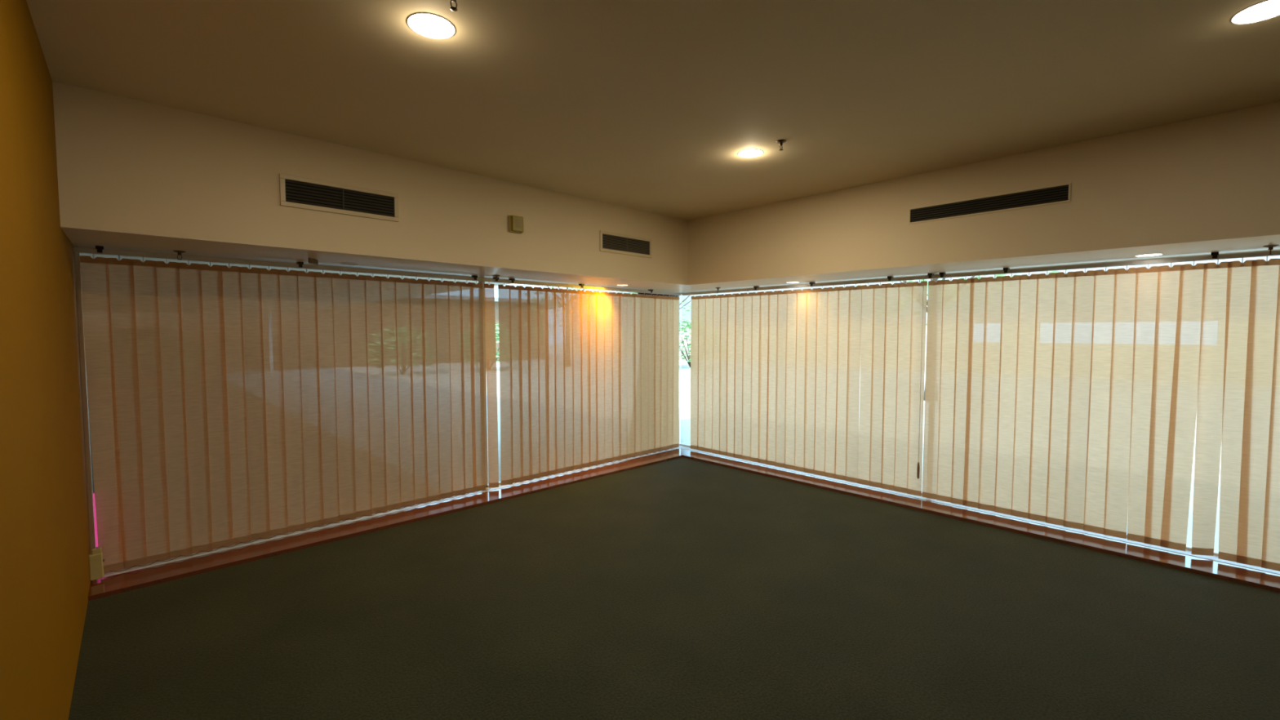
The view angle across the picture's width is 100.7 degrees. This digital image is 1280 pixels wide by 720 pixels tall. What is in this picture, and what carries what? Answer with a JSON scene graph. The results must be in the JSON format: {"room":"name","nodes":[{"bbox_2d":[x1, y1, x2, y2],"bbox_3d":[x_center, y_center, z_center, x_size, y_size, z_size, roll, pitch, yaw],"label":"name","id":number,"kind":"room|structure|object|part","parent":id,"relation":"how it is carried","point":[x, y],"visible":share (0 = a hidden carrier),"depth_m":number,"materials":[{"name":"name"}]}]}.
{"room":"empty office room","nodes":[
{"label":"empty office room","id":0,"kind":"room"},
{"bbox_2d":[0,0,90,719],"bbox_3d":[-0.895,0.144,0.429,0.200,2.934,8.410,-3,4,-44],"label":"wall","id":1,"kind":"structure","parent":0,"point":[45,544],"depth_m":1.89,"materials":[{"name":"paint"}]},
{"bbox_2d":[78,252,104,580],"bbox_3d":[-3.502,0.368,3.375,0.070,2.090,0.040,-3,4,-44],"label":"cord tensioner","id":2,"kind":"object","parent":1,"relation":"attached to","point":[95,558],"visible":1,"depth_m":3.40,"materials":[{"name":"beige plastic"}]},
{"bbox_3d":[-3.506,0.273,3.367,0.003,1.900,0.003,-3,4,-44],"label":"cord","id":3,"kind":"part","parent":2,"relation":"part of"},
{"bbox_2d":[86,382,97,547],"bbox_3d":[-23.081,1.603,0.923,36.800,0.008,22.770,-3,4,-44],"label":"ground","id":4,"kind":"structure","parent":0,"point":[93,490],"depth_m":6.90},
{"bbox_2d":[93,493,97,547],"bbox_3d":[-3.810,1.196,3.734,0.400,0.530,0.070,-3,4,-44],"label":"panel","id":5,"kind":"object","parent":4,"relation":"on","point":[94,501],"visible":0.02,"depth_m":3.71,"materials":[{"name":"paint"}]},
{"bbox_2d":[80,253,511,286],"bbox_3d":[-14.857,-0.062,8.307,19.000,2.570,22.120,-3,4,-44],"label":"rail","id":6,"kind":"object","parent":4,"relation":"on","point":[81,254],"visible":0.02,"depth_m":6.42,"materials":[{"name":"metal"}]},
{"bbox_2d":[74,246,485,554],"bbox_3d":[-2.643,0.299,4.483,2.845,2.224,0.050,-3,4,-44],"label":"window","id":7,"kind":"structure","parent":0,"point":[82,360],"depth_m":3.50,"materials":[{"name":"white metal"}]},
{"bbox_2d":[73,245,498,573],"bbox_3d":[-2.518,0.293,4.409,2.915,2.151,0.059,-3,4,-44],"label":"vertical blind","id":8,"kind":"object","parent":7,"relation":"attached to","point":[233,405],"visible":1,"depth_m":4.08,"materials":[{"name":"fabric"}]},
{"bbox_3d":[-2.528,-0.748,4.351,2.895,0.030,0.040,-3,4,-44],"label":"head rail","id":9,"kind":"part","parent":8,"relation":"part of","materials":[{"name":"metal"}]},
{"bbox_3d":[-2.516,1.356,4.460,2.743,0.022,0.004,-3,4,-44],"label":"chain","id":10,"kind":"part","parent":8,"relation":"part of","materials":[{"name":"gold metal"}]},
{"bbox_2d":[26,0,1279,220],"bbox_3d":[1.324,-1.575,2.355,6.190,0.300,8.660,-3,4,-44],"label":"ceiling","id":11,"kind":"structure","parent":0,"point":[651,106],"depth_m":2.67,"materials":[{"name":"beige paint"}]},
{"bbox_2d":[52,81,688,284],"bbox_3d":[-1.236,-1.200,5.173,5.940,0.740,0.982,-3,4,-44],"label":"bulkhead","id":12,"kind":"object","parent":11,"relation":"attached to","point":[124,164],"visible":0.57,"depth_m":3.51,"materials":[{"name":"beige paint"}]},
{"bbox_2d":[279,173,399,222],"bbox_3d":[-2.066,-1.119,3.697,0.742,0.205,0.012,-3,4,-44],"label":"air vent","id":13,"kind":"object","parent":12,"relation":"attached to","point":[334,197],"visible":1,"depth_m":3.67,"materials":[{"name":"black metal"}]},
{"bbox_2d":[60,226,729,293],"bbox_3d":[-1.238,-0.824,5.122,5.840,0.006,0.881,-3,4,-44],"label":"soffit","id":14,"kind":"structure","parent":12,"relation":"attached to","point":[78,237],"depth_m":3.94,"materials":[{"name":"beige paint"}]},
{"bbox_2d":[173,250,186,260],"bbox_3d":[-3.145,-0.714,3.626,0.068,0.060,0.068,-3,4,-44],"label":"sprinkler","id":15,"kind":"object","parent":14,"relation":"attached to","point":[179,252],"visible":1,"depth_m":3.62,"materials":[{"name":"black metal"}]},
{"bbox_2d":[308,257,318,265],"bbox_3d":[-2.467,-0.744,4.008,0.024,0.038,0.130,0,3,-6],"label":"flap","id":16,"kind":"object","parent":14,"relation":"attached to","point":[314,261],"visible":1,"depth_m":4.00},
{"bbox_2d":[339,262,359,265],"bbox_3d":[-2.348,-0.775,4.287,0.142,0.004,0.142,-3,4,-44],"label":"recessed light","id":17,"kind":"object","parent":14,"relation":"attached to","point":[348,264],"visible":1,"depth_m":4.28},
{"bbox_2d":[508,215,523,233],"bbox_3d":[-1.074,-1.180,4.612,0.124,0.140,0.054,-3,4,-44],"label":"wall sensor","id":18,"kind":"object","parent":12,"relation":"attached to","point":[515,223],"visible":1,"depth_m":4.58,"materials":[{"name":"beige plastic"}]},
{"bbox_2d":[600,230,652,257],"bbox_3d":[-0.136,-1.201,5.535,0.725,0.205,0.012,-3,4,-44],"label":"air vent","id":19,"kind":"object","parent":12,"relation":"attached to","point":[610,242],"visible":1,"depth_m":5.52,"materials":[{"name":"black metal"}]},
{"bbox_2d":[406,12,455,39],"bbox_3d":[-0.887,-1.417,2.258,0.194,0.004,0.194,-3,4,-44],"label":"recessed light","id":20,"kind":"object","parent":11,"relation":"in","point":[430,25],"visible":1,"depth_m":2.25,"materials":[{"name":"white glass"}]},
{"bbox_2d":[449,0,457,11],"bbox_3d":[-0.717,-1.378,2.042,0.068,0.060,0.068,-3,4,-44],"label":"sprinkler","id":21,"kind":"object","parent":11,"relation":"attached to","point":[452,8],"visible":1,"depth_m":2.04,"materials":[{"name":"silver metal"}]},
{"bbox_2d":[737,148,763,157],"bbox_3d":[0.803,-1.500,3.858,0.182,0.004,0.182,-3,4,-44],"label":"recessed light","id":22,"kind":"object","parent":11,"relation":"in","point":[753,153],"visible":1,"depth_m":3.85,"materials":[{"name":"white glass"}]},
{"bbox_2d":[776,139,786,151],"bbox_3d":[0.962,-1.460,3.617,0.068,0.060,0.068,-3,4,-44],"label":"sprinkler","id":23,"kind":"object","parent":11,"relation":"attached to","point":[780,142],"visible":1,"depth_m":3.61,"materials":[{"name":"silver metal"}]},
{"bbox_2d":[687,101,1279,284],"bbox_3d":[3.469,-1.132,3.849,0.958,0.740,7.428,-3,4,-44],"label":"bulkhead","id":24,"kind":"object","parent":11,"relation":"attached to","point":[1215,176],"visible":0.78,"depth_m":3.78,"materials":[{"name":"beige paint"}]},
{"bbox_2d":[908,182,1071,224],"bbox_3d":[2.608,-1.180,4.048,0.010,0.134,1.062,-3,4,-44],"label":"air vent","id":25,"kind":"object","parent":24,"relation":"attached to","point":[1051,194],"visible":1,"depth_m":3.99,"materials":[{"name":"black metal"}]},
{"bbox_2d":[1230,0,1279,24],"bbox_3d":[2.530,-1.411,2.145,0.194,0.004,0.194,-3,4,-44],"label":"recessed light","id":26,"kind":"object","parent":11,"relation":"in","point":[1267,9],"visible":1,"depth_m":2.16,"materials":[{"name":"white glass"}]},
{"bbox_2d":[68,457,1279,719],"bbox_3d":[1.323,1.607,2.485,6.140,0.200,8.610,-3,4,-44],"label":"floor","id":27,"kind":"structure","parent":0,"point":[679,588],"depth_m":2.93,"materials":[{"name":"carpet"}]},
{"bbox_2d":[88,448,682,600],"bbox_3d":[-1.398,1.351,5.307,5.709,0.038,0.295,-3,4,-44],"label":"sill","id":28,"kind":"structure","parent":27,"relation":"on","point":[117,584],"depth_m":4.25,"materials":[{"name":"brown wood"}]},
{"bbox_2d":[103,444,680,577],"bbox_3d":[-1.497,1.339,5.506,5.839,0.041,0.130,-3,4,-44],"label":"track","id":29,"kind":"object","parent":27,"relation":"on","point":[157,563],"visible":0.36,"depth_m":4.48,"materials":[{"name":"silver metal"}]},
{"bbox_2d":[482,277,679,487],"bbox_3d":[-0.526,0.195,6.498,3.005,2.224,0.050,-3,4,-44],"label":"window","id":30,"kind":"structure","parent":27,"relation":"on","point":[483,282],"depth_m":5.48,"materials":[{"name":"white metal"}]},
{"bbox_2d":[493,277,681,485],"bbox_3d":[-0.456,0.191,6.371,2.800,2.151,0.058,-3,4,-44],"label":"vertical blind","id":31,"kind":"object","parent":30,"relation":"attached to","point":[588,379],"visible":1,"depth_m":6.16,"materials":[{"name":"fabric"}]},
{"bbox_3d":[-0.460,-0.850,6.320,2.800,0.030,0.040,-3,4,-44],"label":"head rail","id":32,"kind":"part","parent":31,"relation":"part of","materials":[{"name":"metal"}]},
{"bbox_3d":[-0.454,1.254,6.423,2.571,0.022,0.004,-3,4,-44],"label":"chain","id":33,"kind":"part","parent":31,"relation":"part of","materials":[{"name":"gold metal"}]},
{"bbox_3d":[-0.526,0.197,6.498,3.005,2.160,0.006,-3,4,-44],"label":"pane","id":34,"kind":"part","parent":30,"relation":"part of","materials":[{"name":"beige glass"}]},
{"bbox_2d":[680,274,934,493],"bbox_3d":[1.714,0.203,6.348,0.050,2.224,3.280,-3,4,-44],"label":"window","id":35,"kind":"structure","parent":27,"relation":"on","point":[681,444],"depth_m":7.01,"materials":[{"name":"white metal"}]},
{"bbox_3d":[1.714,0.205,6.348,0.006,2.160,3.280,-3,4,-44],"label":"pane","id":36,"kind":"part","parent":35,"relation":"part of","materials":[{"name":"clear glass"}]},
{"bbox_2d":[681,275,927,496],"bbox_3d":[1.652,0.196,6.205,0.064,2.143,3.100,-3,4,-44],"label":"vertical blind","id":37,"kind":"object","parent":35,"relation":"attached to","point":[775,380],"visible":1,"depth_m":5.88,"materials":[{"name":"fabric"}]},
{"bbox_3d":[1.658,-0.842,6.157,0.040,0.030,3.100,-3,4,-44],"label":"head rail","id":38,"kind":"part","parent":37,"relation":"part of","materials":[{"name":"metal"}]},
{"bbox_3d":[2.690,0.098,5.081,0.003,1.784,0.003,1,3,24],"label":"cord","id":39,"kind":"part","parent":37,"relation":"part of","materials":[{"name":"white plastic"}]},
{"bbox_2d":[680,444,1279,574],"bbox_3d":[2.771,1.357,5.167,0.130,0.041,6.509,-3,4,-44],"label":"track","id":40,"kind":"object","parent":27,"relation":"on","point":[1215,557],"visible":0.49,"depth_m":4.51,"materials":[{"name":"white metal"}]},
{"bbox_2d":[680,448,1279,592],"bbox_3d":[2.662,1.369,4.974,0.295,0.038,6.379,-3,4,-44],"label":"sill","id":41,"kind":"structure","parent":27,"relation":"on","point":[1225,571],"depth_m":4.35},
{"bbox_2d":[934,249,1279,555],"bbox_3d":[3.971,0.325,3.984,0.050,2.224,3.260,-3,4,-44],"label":"window","id":42,"kind":"structure","parent":27,"relation":"on","point":[1189,548],"depth_m":4.05,"materials":[{"name":"white metal"}]},
{"bbox_2d":[921,250,1279,571],"bbox_3d":[3.857,0.315,3.906,0.079,2.143,3.265,-3,4,-44],"label":"vertical blind","id":43,"kind":"object","parent":42,"relation":"attached to","point":[1075,400],"visible":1,"depth_m":4.09,"materials":[{"name":"fabric"}]},
{"bbox_3d":[3.857,-0.722,3.853,0.040,0.030,3.265,-3,4,-44],"label":"head rail","id":44,"kind":"part","parent":43,"relation":"part of","materials":[{"name":"metal"}]},
{"bbox_2d":[688,233,1279,288],"bbox_3d":[2.812,-0.791,4.485,0.857,0.006,5.628,-3,4,-44],"label":"soffit","id":45,"kind":"structure","parent":0,"point":[1248,243],"depth_m":4.16,"materials":[{"name":"beige paint"}]},
{"bbox_2d":[1134,253,1163,257],"bbox_3d":[3.650,-0.751,3.808,0.150,0.004,0.150,-3,4,-44],"label":"recessed light","id":46,"kind":"object","parent":45,"relation":"attached to","point":[1144,255],"visible":1,"depth_m":3.80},
{"bbox_2d":[1262,244,1279,255],"bbox_3d":[4.032,-0.702,3.394,0.068,0.060,0.068,-3,4,-44],"label":"sprinkler","id":47,"kind":"object","parent":45,"relation":"attached to","point":[1270,246],"visible":1,"depth_m":3.38,"materials":[{"name":"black metal"}]},
{"label":"outside","id":48,"kind":"structure","parent":0,"visible":0},
{"bbox_2d":[486,358,1221,551],"bbox_3d":[0.568,1.321,7.414,120.000,0.100,120.000,-3,4,-44],"label":"ground","id":49,"kind":"structure","parent":48,"point":[685,371],"depth_m":9.43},
{"bbox_2d":[485,324,499,368],"bbox_3d":[-6.732,-0.610,23.318,3.137,2.143,2.416,-3,4,-44],"label":"shrub","id":50,"kind":"object","parent":49,"relation":"on","point":[496,327],"visible":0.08,"depth_m":22.97,"materials":[{"name":"green plant"}]},
{"bbox_2d":[494,297,499,360],"bbox_3d":[-21.559,-1.250,21.091,40.000,3.620,5.500,-3,4,-44],"label":"brick building","id":51,"kind":"structure","parent":49,"relation":"on","point":[496,304],"depth_m":30.63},
{"bbox_2d":[547,286,623,293],"bbox_3d":[-2.455,-2.630,25.651,6.653,5.904,7.324,-1,3,-27],"label":"tree","id":52,"kind":"object","parent":49,"relation":"on","point":[548,286],"visible":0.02,"depth_m":26.25,"materials":[{"name":"green plant"}]},
{"bbox_2d":[621,291,691,340],"bbox_3d":[0.835,-2.635,20.731,4.906,6.424,7.330,0,3,9],"label":"tree","id":53,"kind":"object","parent":49,"relation":"on","point":[683,301],"visible":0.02,"depth_m":18.70,"materials":[{"name":"green plant"}]},
{"bbox_2d":[679,319,690,367],"bbox_3d":[2.398,-0.796,25.112,4.012,2.332,3.336,-3,4,-44],"label":"shrub","id":54,"kind":"object","parent":49,"relation":"on","point":[685,323],"visible":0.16,"depth_m":24.75,"materials":[{"name":"green plant"}]},
{"bbox_2d":[613,255,1279,369],"bbox_3d":[15.153,-1.755,21.176,0.300,4.620,60.000,-3,4,-44],"label":"window","id":55,"kind":"structure","parent":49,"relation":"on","point":[688,313],"depth_m":23.53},
{"bbox_2d":[856,271,1059,400],"bbox_3d":[7.109,-2.187,12.682,4.787,6.362,5.799,-3,4,-44],"label":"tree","id":56,"kind":"object","parent":49,"relation":"on","point":[997,275],"visible":0.02,"depth_m":12.30,"materials":[{"name":"green plant"}]}
]}

